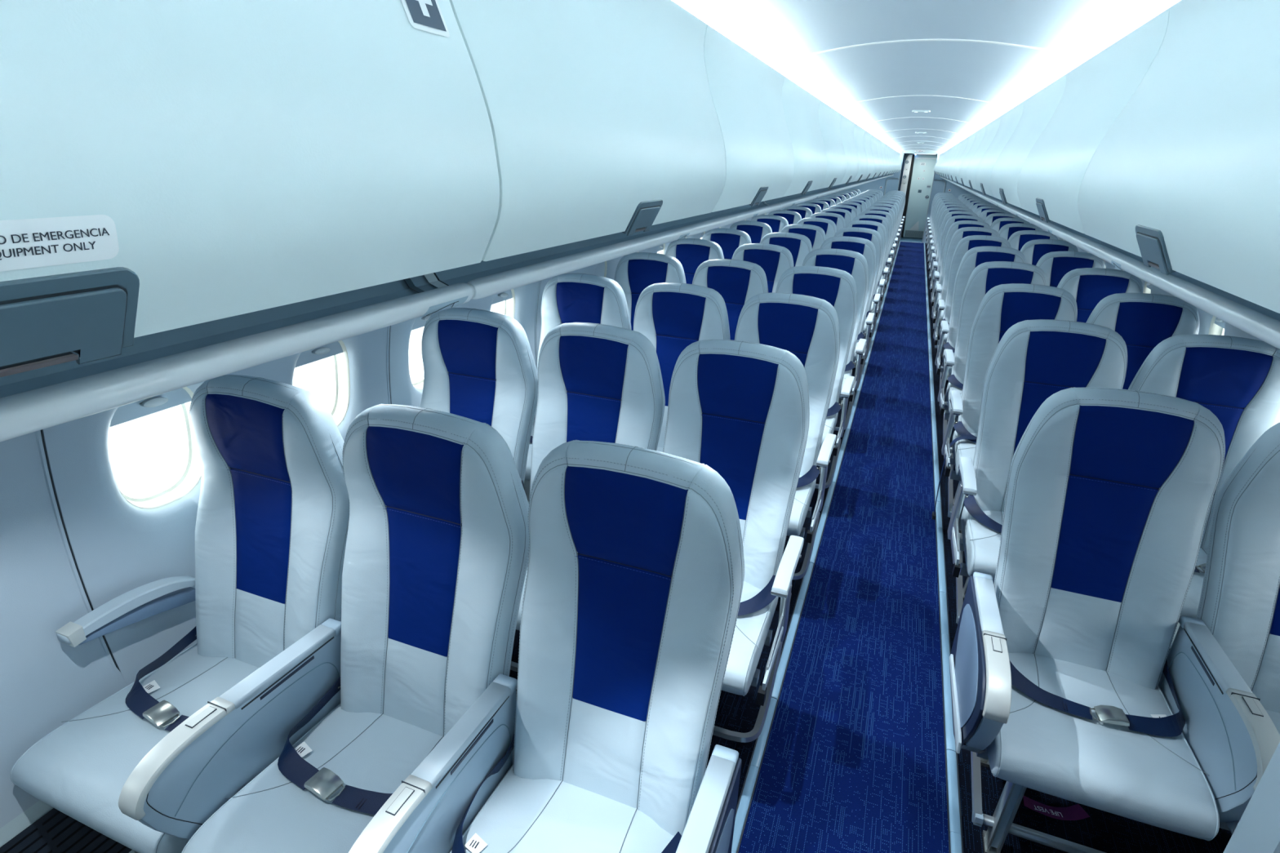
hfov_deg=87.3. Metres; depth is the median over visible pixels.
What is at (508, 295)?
shade
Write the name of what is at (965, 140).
bin
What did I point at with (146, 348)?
trim
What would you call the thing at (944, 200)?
seat
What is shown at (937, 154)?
trim
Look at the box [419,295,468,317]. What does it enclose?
placard
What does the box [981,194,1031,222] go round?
rail
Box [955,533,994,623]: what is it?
frame
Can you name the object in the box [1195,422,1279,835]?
seat
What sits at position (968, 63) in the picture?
ceiling
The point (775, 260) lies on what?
seat
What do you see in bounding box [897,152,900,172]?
bin
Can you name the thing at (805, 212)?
seat
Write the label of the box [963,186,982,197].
rail
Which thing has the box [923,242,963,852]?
trim
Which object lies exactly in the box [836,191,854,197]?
seat
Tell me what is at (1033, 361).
seat
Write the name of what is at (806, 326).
seat
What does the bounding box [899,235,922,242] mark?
floor
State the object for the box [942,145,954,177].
bin
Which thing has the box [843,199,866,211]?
seat
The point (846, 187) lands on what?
rail
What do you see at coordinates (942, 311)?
seat cushion
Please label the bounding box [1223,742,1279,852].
seat
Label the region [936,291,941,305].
seat cushion
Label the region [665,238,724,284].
seat
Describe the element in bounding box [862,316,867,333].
seat cushion
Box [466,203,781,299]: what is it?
rail
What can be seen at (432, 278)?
strip
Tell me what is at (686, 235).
placard
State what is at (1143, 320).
seat
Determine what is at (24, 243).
label
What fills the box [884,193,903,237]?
seat
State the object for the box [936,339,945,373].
frame
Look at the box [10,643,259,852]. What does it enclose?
seat cushion
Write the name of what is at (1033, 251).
seat
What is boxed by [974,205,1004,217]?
seat
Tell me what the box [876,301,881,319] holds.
frame
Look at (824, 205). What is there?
seat
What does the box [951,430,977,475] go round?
seat cushion
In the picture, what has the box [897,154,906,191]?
curtain
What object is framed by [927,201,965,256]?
seat
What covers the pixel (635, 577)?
seat
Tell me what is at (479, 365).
seat
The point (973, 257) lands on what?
seat
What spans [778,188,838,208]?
rail
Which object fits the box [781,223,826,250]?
seat
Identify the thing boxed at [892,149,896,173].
bin
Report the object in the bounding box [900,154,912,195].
unit
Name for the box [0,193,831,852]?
wall
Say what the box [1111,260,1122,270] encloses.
placard
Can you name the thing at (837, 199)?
seat
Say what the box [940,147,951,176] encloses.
bin
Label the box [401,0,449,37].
sticker
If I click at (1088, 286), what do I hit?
seat
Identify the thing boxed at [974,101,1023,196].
bin
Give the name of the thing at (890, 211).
seat
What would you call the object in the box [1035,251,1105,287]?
seat
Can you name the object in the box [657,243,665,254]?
window
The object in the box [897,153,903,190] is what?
trim
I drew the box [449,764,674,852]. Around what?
seat cushion
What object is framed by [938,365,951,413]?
frame
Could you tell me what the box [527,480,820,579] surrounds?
frame
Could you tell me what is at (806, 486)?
seat cushion
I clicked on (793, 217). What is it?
seat
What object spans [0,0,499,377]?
bin
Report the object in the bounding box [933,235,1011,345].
seat
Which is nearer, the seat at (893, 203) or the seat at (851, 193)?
the seat at (893, 203)
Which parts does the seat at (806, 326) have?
panel, trim, armrest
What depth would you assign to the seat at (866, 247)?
5.35 m
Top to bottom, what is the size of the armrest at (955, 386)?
0.118 m
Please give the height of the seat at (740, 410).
0.892 m
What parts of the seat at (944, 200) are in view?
backrest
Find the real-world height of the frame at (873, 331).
0.315 m
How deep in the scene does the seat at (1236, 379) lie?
2.43 m
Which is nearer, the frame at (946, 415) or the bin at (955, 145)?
the frame at (946, 415)
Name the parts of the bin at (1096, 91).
latch frame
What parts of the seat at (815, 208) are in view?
panel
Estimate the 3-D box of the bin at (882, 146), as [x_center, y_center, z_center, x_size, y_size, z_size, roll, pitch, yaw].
[3.132,-3.557,8.921,0.292,0.412,0.988,10,23,19]
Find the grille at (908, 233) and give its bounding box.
[904,230,924,237]
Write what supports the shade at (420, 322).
attached to the window at (420, 322)
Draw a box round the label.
[0,214,119,271]
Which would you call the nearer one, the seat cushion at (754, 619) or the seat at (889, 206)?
the seat cushion at (754, 619)
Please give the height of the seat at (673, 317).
0.878 m
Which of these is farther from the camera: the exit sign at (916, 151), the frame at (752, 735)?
the exit sign at (916, 151)
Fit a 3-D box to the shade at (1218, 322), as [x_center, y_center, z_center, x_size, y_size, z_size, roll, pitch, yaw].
[2.793,-0.509,3.203,0.019,0.077,0.234,10,23,19]
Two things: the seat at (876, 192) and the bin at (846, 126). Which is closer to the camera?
the bin at (846, 126)
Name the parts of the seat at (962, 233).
armrest, backrest, panel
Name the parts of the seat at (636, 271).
panel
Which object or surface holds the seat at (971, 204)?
on the frame
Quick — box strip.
[403,272,448,293]
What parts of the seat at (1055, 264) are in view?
panel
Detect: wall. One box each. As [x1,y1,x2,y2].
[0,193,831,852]
[849,149,973,243]
[1020,217,1262,648]
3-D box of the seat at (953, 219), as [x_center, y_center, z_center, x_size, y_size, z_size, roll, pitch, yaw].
[3.905,-2.098,8.184,0.564,0.892,0.680,10,23,19]
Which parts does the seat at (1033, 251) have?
panel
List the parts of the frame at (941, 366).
leg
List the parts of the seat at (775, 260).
panel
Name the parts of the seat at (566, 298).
panel, backrest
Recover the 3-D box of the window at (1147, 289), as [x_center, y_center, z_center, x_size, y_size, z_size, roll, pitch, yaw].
[3.229,-0.764,4.236,0.110,0.400,0.320,10,23,19]
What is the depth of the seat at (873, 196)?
13.58 m
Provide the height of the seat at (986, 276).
0.892 m
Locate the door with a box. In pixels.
[902,155,937,238]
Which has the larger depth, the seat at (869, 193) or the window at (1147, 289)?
the seat at (869, 193)
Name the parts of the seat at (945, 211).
backrest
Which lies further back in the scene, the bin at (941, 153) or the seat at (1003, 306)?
the bin at (941, 153)
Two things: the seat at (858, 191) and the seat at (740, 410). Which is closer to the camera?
the seat at (740, 410)
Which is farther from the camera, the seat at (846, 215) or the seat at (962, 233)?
the seat at (846, 215)
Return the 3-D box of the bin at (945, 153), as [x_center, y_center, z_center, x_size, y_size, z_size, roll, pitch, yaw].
[5.529,-4.723,12.025,0.292,0.412,0.988,10,23,19]
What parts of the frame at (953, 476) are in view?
leg, leg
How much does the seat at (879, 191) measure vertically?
0.878 m
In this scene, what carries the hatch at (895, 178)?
attached to the wall at (938, 186)
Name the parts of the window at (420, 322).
frame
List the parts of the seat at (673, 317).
panel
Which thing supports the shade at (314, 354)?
attached to the window at (337, 350)
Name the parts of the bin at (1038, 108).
latch frame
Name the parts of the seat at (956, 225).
armrest, backrest, panel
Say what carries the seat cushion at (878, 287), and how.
on the seat at (882, 220)
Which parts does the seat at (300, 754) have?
panel, backrest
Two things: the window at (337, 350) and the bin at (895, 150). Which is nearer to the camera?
the window at (337, 350)
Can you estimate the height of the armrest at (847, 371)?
0.118 m
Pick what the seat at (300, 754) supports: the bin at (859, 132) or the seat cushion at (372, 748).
the seat cushion at (372, 748)
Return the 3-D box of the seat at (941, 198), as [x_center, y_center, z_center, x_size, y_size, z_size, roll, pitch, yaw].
[5.937,-3.977,13.041,0.564,0.892,0.680,10,23,19]
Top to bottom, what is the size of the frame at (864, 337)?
0.315 m
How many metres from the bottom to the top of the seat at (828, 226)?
0.878 m
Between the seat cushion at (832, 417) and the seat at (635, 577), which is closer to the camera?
the seat at (635, 577)
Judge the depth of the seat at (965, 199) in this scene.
13.77 m
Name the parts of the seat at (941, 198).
backrest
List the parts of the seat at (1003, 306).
armrest, backrest, panel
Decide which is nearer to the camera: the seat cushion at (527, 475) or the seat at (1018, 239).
the seat cushion at (527, 475)
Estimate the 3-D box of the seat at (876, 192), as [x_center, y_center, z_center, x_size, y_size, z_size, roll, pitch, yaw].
[5.152,-4.871,15.191,0.515,0.878,0.681,10,23,19]
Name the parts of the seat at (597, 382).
panel, backrest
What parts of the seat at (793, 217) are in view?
panel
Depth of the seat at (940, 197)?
13.98 m
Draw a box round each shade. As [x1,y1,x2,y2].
[109,387,191,426]
[294,341,343,368]
[411,312,434,330]
[492,289,512,304]
[1214,317,1224,328]
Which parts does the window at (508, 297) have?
frame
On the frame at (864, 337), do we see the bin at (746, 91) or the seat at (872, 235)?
the seat at (872, 235)
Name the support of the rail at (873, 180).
attached to the wall at (71, 544)
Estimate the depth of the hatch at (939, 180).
16.20 m
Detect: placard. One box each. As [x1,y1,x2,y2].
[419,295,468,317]
[677,232,689,239]
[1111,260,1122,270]
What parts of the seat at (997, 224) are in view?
panel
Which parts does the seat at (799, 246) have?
panel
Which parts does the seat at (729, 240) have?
panel, backrest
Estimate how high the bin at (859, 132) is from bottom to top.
0.412 m
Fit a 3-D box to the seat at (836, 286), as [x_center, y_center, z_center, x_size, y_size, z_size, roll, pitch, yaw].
[0.901,-0.393,3.687,0.564,0.892,0.680,10,23,19]
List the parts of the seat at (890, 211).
panel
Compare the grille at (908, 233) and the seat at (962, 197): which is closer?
the seat at (962, 197)
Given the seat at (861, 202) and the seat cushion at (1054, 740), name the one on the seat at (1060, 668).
the seat cushion at (1054, 740)
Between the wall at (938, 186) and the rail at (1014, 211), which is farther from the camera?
the wall at (938, 186)
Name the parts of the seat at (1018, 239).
panel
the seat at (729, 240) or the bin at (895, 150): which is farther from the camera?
the bin at (895, 150)
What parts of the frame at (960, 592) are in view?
leg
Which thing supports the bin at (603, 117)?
attached to the ceiling
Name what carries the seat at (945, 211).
on the frame
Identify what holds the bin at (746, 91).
attached to the ceiling
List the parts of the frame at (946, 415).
leg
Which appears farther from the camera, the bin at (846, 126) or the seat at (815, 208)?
the seat at (815, 208)
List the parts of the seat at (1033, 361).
armrest, trim, backrest, panel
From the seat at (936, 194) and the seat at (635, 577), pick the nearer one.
the seat at (635, 577)
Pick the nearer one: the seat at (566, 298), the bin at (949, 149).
the seat at (566, 298)
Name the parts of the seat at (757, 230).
panel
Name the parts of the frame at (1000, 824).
leg, leg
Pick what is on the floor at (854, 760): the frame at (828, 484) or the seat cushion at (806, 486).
the frame at (828, 484)
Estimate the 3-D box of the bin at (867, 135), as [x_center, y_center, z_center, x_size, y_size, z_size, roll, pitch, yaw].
[2.053,-2.558,6.340,0.292,0.412,0.988,10,23,19]
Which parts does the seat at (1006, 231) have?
panel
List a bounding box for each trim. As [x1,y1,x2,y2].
[0,173,890,397]
[731,241,900,852]
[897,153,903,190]
[900,154,914,237]
[921,154,937,242]
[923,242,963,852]
[942,176,1279,320]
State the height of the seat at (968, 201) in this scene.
0.878 m
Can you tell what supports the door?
in the wall at (938, 186)
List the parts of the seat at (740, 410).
backrest, panel, trim, armrest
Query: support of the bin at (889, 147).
attached to the ceiling
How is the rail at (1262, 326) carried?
attached to the wall at (1205, 318)
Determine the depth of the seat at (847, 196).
13.75 m
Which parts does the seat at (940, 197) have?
backrest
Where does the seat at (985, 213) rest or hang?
on the frame
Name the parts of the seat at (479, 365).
panel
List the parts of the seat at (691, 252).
panel, backrest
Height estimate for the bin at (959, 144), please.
0.412 m
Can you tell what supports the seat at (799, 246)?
on the frame at (861, 365)
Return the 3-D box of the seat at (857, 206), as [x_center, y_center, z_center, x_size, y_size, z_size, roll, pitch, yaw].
[3.120,-2.991,10.334,0.515,0.878,0.681,10,23,19]
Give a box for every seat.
[10,374,349,852]
[118,404,529,852]
[348,440,744,852]
[420,307,537,484]
[515,322,665,631]
[524,273,631,480]
[614,252,686,330]
[633,282,729,452]
[662,339,809,706]
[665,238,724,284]
[692,258,768,340]
[702,228,751,259]
[729,220,772,243]
[731,243,794,293]
[734,292,839,543]
[751,214,788,232]
[760,231,812,266]
[768,209,801,224]
[775,266,857,456]
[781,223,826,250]
[782,205,813,218]
[794,203,821,213]
[796,217,836,239]
[801,248,868,401]
[803,200,829,210]
[809,212,845,231]
[812,197,835,207]
[820,195,841,204]
[820,208,852,224]
[820,235,875,364]
[826,194,846,201]
[829,204,857,220]
[831,192,850,199]
[833,226,881,337]
[835,201,862,215]
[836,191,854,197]
[841,189,857,195]
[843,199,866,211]
[844,188,861,194]
[844,220,886,316]
[848,196,871,208]
[852,195,873,204]
[852,214,889,301]
[857,193,876,203]
[858,210,893,288]
[861,191,879,199]
[864,191,881,198]
[864,206,895,277]
[866,189,883,196]
[869,203,897,267]
[873,200,898,258]
[875,198,900,253]
[879,196,902,248]
[881,195,902,242]
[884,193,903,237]
[886,191,904,234]
[888,190,905,231]
[924,192,953,232]
[925,194,955,236]
[925,195,956,239]
[926,197,959,245]
[926,199,961,249]
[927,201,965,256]
[927,204,968,263]
[928,207,973,271]
[928,210,977,280]
[929,214,983,292]
[930,220,991,306]
[931,226,999,323]
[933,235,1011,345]
[934,245,1026,374]
[937,261,1046,416]
[941,283,1077,476]
[947,319,1127,582]
[949,386,1279,840]
[957,193,976,199]
[960,195,979,201]
[961,196,982,204]
[964,198,987,206]
[967,200,992,208]
[970,203,997,213]
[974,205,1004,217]
[978,208,1011,221]
[983,213,1018,226]
[990,217,1029,232]
[998,222,1042,240]
[1008,230,1057,250]
[1019,239,1078,265]
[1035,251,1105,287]
[1057,267,1142,322]
[1085,293,1199,389]
[1128,333,1279,621]
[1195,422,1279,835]
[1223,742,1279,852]
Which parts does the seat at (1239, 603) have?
panel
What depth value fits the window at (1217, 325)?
3.31 m
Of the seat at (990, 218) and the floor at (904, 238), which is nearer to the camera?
the seat at (990, 218)
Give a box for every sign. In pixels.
[911,110,930,112]
[913,150,925,152]
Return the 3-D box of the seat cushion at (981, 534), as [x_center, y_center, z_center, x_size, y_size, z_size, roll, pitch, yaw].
[1.499,0.471,2.577,0.457,0.118,0.507,10,23,19]
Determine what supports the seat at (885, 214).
on the frame
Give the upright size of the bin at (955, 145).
0.412 m
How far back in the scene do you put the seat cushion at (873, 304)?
6.74 m
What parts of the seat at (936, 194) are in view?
backrest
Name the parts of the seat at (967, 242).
armrest, panel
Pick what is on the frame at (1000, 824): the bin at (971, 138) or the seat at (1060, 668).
the seat at (1060, 668)
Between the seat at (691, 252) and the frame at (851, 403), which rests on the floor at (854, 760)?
the frame at (851, 403)
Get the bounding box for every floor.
[509,241,1231,852]
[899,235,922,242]
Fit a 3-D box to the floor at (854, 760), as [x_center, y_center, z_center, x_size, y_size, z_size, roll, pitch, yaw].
[2.978,-1.319,8.269,3.100,0.001,20.020,10,23,19]
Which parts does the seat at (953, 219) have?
armrest, panel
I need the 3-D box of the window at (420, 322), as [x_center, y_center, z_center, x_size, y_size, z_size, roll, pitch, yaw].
[-0.915,-0.333,2.832,0.110,0.400,0.320,10,23,19]
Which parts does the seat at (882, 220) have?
panel, armrest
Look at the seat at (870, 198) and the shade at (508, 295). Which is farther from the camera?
the seat at (870, 198)
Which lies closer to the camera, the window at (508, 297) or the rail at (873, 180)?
the window at (508, 297)
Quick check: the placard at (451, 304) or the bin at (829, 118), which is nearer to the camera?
the placard at (451, 304)
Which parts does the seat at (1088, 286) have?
backrest, panel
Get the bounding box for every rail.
[0,282,475,442]
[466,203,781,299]
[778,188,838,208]
[836,182,862,191]
[861,178,875,184]
[952,182,963,188]
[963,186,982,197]
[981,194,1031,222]
[1027,215,1279,349]
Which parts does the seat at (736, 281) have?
panel, backrest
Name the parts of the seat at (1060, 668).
inset panel, backrest, panel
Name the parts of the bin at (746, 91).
latch frame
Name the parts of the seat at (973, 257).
armrest, backrest, panel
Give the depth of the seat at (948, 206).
10.73 m
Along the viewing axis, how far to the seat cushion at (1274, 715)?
1.73 m
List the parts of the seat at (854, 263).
panel, armrest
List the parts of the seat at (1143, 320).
backrest, panel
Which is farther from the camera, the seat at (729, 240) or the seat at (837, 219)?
the seat at (837, 219)
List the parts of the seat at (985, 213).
panel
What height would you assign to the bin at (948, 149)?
0.412 m
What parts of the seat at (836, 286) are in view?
panel, armrest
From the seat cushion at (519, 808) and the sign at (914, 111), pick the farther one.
the sign at (914, 111)
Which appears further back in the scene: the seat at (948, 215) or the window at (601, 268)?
the seat at (948, 215)
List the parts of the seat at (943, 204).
backrest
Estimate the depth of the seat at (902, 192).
15.86 m
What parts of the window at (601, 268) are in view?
frame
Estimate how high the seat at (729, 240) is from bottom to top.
0.878 m
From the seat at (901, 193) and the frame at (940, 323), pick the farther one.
the seat at (901, 193)
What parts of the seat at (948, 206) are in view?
backrest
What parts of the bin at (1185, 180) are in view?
latch frame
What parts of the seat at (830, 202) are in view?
panel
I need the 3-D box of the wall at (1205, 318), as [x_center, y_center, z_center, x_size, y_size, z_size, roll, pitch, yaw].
[4.378,-1.700,7.445,0.249,1.400,20.177,10,23,19]
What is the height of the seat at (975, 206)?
0.878 m
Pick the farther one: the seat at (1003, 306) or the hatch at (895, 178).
the hatch at (895, 178)
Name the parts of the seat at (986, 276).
armrest, backrest, panel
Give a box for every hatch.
[883,177,898,195]
[933,178,946,192]
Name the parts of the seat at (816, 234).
panel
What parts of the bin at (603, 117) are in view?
latch frame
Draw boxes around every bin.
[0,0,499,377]
[448,0,725,261]
[703,24,794,212]
[782,75,826,196]
[818,101,846,189]
[839,114,858,184]
[853,124,867,182]
[862,130,874,179]
[870,135,879,177]
[875,138,884,177]
[880,142,887,176]
[884,144,889,174]
[887,146,892,174]
[889,147,894,173]
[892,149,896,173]
[893,150,897,173]
[895,151,898,172]
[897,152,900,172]
[897,153,901,172]
[934,153,942,173]
[935,152,943,173]
[936,151,945,174]
[937,150,946,174]
[938,149,948,175]
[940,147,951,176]
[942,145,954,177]
[943,143,957,178]
[946,140,962,179]
[949,137,968,181]
[953,132,975,182]
[958,125,985,186]
[964,116,999,190]
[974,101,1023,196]
[990,73,1066,208]
[1017,7,1169,233]
[1077,0,1279,313]
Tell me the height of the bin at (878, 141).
0.412 m
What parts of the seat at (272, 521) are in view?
trim, armrest, panel, backrest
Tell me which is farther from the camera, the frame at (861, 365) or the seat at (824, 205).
the seat at (824, 205)
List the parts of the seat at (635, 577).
panel, backrest, inset panel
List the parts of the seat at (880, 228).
panel, armrest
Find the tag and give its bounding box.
[1022,795,1089,820]
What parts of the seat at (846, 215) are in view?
panel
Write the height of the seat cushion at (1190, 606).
0.118 m
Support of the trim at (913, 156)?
attached to the wall at (938, 186)
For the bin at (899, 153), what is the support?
attached to the ceiling
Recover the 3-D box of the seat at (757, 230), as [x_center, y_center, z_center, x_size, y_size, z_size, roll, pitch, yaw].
[0.947,-1.507,6.455,0.536,0.878,0.683,10,23,19]
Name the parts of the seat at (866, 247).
panel, armrest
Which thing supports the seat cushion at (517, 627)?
on the seat at (597, 382)
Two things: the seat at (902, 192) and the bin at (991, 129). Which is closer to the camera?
the bin at (991, 129)
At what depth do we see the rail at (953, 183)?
8.20 m
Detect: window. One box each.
[107,386,201,509]
[294,340,350,426]
[411,312,434,390]
[492,288,515,318]
[593,261,607,277]
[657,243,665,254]
[1142,281,1151,293]
[1208,315,1224,335]
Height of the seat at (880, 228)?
0.892 m
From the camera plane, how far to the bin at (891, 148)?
11.45 m
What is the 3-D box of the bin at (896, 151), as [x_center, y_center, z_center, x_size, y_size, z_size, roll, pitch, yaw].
[5.292,-5.554,14.082,0.292,0.412,0.988,10,23,19]
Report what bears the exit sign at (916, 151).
attached to the wall at (938, 186)
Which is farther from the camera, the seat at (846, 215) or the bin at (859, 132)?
the seat at (846, 215)
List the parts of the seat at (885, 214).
panel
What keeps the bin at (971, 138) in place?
attached to the ceiling
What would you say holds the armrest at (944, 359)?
on the seat at (973, 257)
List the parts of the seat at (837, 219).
panel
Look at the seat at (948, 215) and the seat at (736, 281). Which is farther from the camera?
the seat at (948, 215)
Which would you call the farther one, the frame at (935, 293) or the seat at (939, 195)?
the seat at (939, 195)
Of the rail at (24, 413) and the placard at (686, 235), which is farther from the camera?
the placard at (686, 235)
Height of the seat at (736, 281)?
0.878 m
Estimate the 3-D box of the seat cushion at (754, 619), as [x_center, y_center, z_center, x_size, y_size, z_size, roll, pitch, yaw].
[0.174,0.607,2.134,0.457,0.118,0.507,10,23,19]
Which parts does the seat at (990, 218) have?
panel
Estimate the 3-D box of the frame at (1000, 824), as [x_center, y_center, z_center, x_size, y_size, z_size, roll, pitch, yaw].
[1.394,1.039,1.827,0.935,0.315,0.435,10,23,19]
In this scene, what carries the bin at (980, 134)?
attached to the ceiling
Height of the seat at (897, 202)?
0.892 m
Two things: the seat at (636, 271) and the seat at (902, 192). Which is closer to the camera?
the seat at (636, 271)
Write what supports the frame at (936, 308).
on the floor at (854, 760)
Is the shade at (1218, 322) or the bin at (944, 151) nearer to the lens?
the shade at (1218, 322)
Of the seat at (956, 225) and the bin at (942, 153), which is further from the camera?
the bin at (942, 153)
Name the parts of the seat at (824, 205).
panel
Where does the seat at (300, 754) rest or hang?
on the frame
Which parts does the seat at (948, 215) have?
panel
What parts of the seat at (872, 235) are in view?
panel, armrest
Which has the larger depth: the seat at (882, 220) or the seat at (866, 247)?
the seat at (882, 220)
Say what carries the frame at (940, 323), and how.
on the floor at (854, 760)
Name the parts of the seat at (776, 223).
panel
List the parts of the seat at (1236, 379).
panel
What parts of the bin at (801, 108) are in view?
latch frame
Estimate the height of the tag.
0.130 m
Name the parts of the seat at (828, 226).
panel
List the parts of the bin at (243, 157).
latch frame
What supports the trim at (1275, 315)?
attached to the wall at (1205, 318)
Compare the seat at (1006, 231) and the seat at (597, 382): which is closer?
the seat at (597, 382)
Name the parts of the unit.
compartment door, compartment door, compartment door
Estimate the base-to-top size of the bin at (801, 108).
0.412 m
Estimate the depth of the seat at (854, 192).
15.37 m
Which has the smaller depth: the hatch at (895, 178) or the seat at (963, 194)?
the seat at (963, 194)
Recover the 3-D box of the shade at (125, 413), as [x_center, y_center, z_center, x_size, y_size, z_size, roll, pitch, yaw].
[-1.301,-0.070,1.782,0.019,0.077,0.234,10,23,19]
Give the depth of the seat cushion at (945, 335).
5.67 m
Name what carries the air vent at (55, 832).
in the wall at (71, 544)
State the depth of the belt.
3.43 m
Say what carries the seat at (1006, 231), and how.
on the frame at (936, 308)
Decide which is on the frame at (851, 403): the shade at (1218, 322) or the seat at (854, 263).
the seat at (854, 263)
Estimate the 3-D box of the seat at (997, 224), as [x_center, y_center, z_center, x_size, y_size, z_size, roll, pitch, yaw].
[4.408,-2.018,8.004,0.536,0.878,0.683,10,23,19]
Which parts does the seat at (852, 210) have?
panel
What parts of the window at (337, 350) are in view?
frame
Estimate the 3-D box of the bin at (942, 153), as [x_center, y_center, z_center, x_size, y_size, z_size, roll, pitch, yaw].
[6.249,-5.389,13.745,0.292,0.412,0.988,10,23,19]
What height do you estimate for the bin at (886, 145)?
0.412 m
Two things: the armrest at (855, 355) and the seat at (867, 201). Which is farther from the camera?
the seat at (867, 201)
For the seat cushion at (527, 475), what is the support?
on the seat at (566, 298)
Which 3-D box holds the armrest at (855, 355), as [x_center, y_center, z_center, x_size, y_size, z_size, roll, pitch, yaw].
[1.529,-0.646,5.372,0.457,0.118,0.507,10,23,19]
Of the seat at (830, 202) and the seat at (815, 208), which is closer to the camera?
the seat at (815, 208)
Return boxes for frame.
[510,630,782,742]
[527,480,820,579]
[814,438,840,488]
[834,391,854,431]
[851,358,864,390]
[862,333,871,359]
[871,315,877,337]
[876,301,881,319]
[932,291,937,319]
[933,305,940,337]
[934,320,943,357]
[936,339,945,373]
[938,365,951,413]
[942,401,958,466]
[947,453,968,533]
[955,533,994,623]
[970,747,1230,852]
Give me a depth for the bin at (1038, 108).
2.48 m
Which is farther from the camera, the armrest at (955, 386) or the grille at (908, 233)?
the grille at (908, 233)
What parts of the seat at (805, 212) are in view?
panel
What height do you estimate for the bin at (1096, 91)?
0.412 m
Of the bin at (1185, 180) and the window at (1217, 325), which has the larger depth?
the window at (1217, 325)
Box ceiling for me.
[671,0,1180,152]
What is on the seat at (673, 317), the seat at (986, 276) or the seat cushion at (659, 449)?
the seat cushion at (659, 449)
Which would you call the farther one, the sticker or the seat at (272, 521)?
the seat at (272, 521)
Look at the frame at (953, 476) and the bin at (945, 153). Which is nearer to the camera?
the frame at (953, 476)
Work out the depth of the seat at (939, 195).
14.79 m
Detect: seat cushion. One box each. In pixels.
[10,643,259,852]
[181,702,444,852]
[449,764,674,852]
[515,567,528,631]
[524,423,533,480]
[656,447,662,452]
[720,581,777,696]
[786,475,816,536]
[819,412,838,450]
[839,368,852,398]
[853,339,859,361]
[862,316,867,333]
[870,299,874,312]
[875,285,879,293]
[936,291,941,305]
[937,307,944,322]
[939,328,947,343]
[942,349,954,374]
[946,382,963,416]
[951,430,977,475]
[960,506,1004,582]
[986,653,1219,840]
[1177,547,1208,621]
[1225,710,1279,835]
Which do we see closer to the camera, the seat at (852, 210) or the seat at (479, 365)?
the seat at (479, 365)
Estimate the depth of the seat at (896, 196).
13.43 m
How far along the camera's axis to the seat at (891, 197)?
12.62 m
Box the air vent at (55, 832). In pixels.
[0,808,131,852]
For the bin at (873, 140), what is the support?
attached to the ceiling
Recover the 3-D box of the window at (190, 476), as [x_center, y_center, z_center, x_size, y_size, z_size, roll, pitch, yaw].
[-1.329,0.050,1.841,0.110,0.400,0.320,10,23,19]

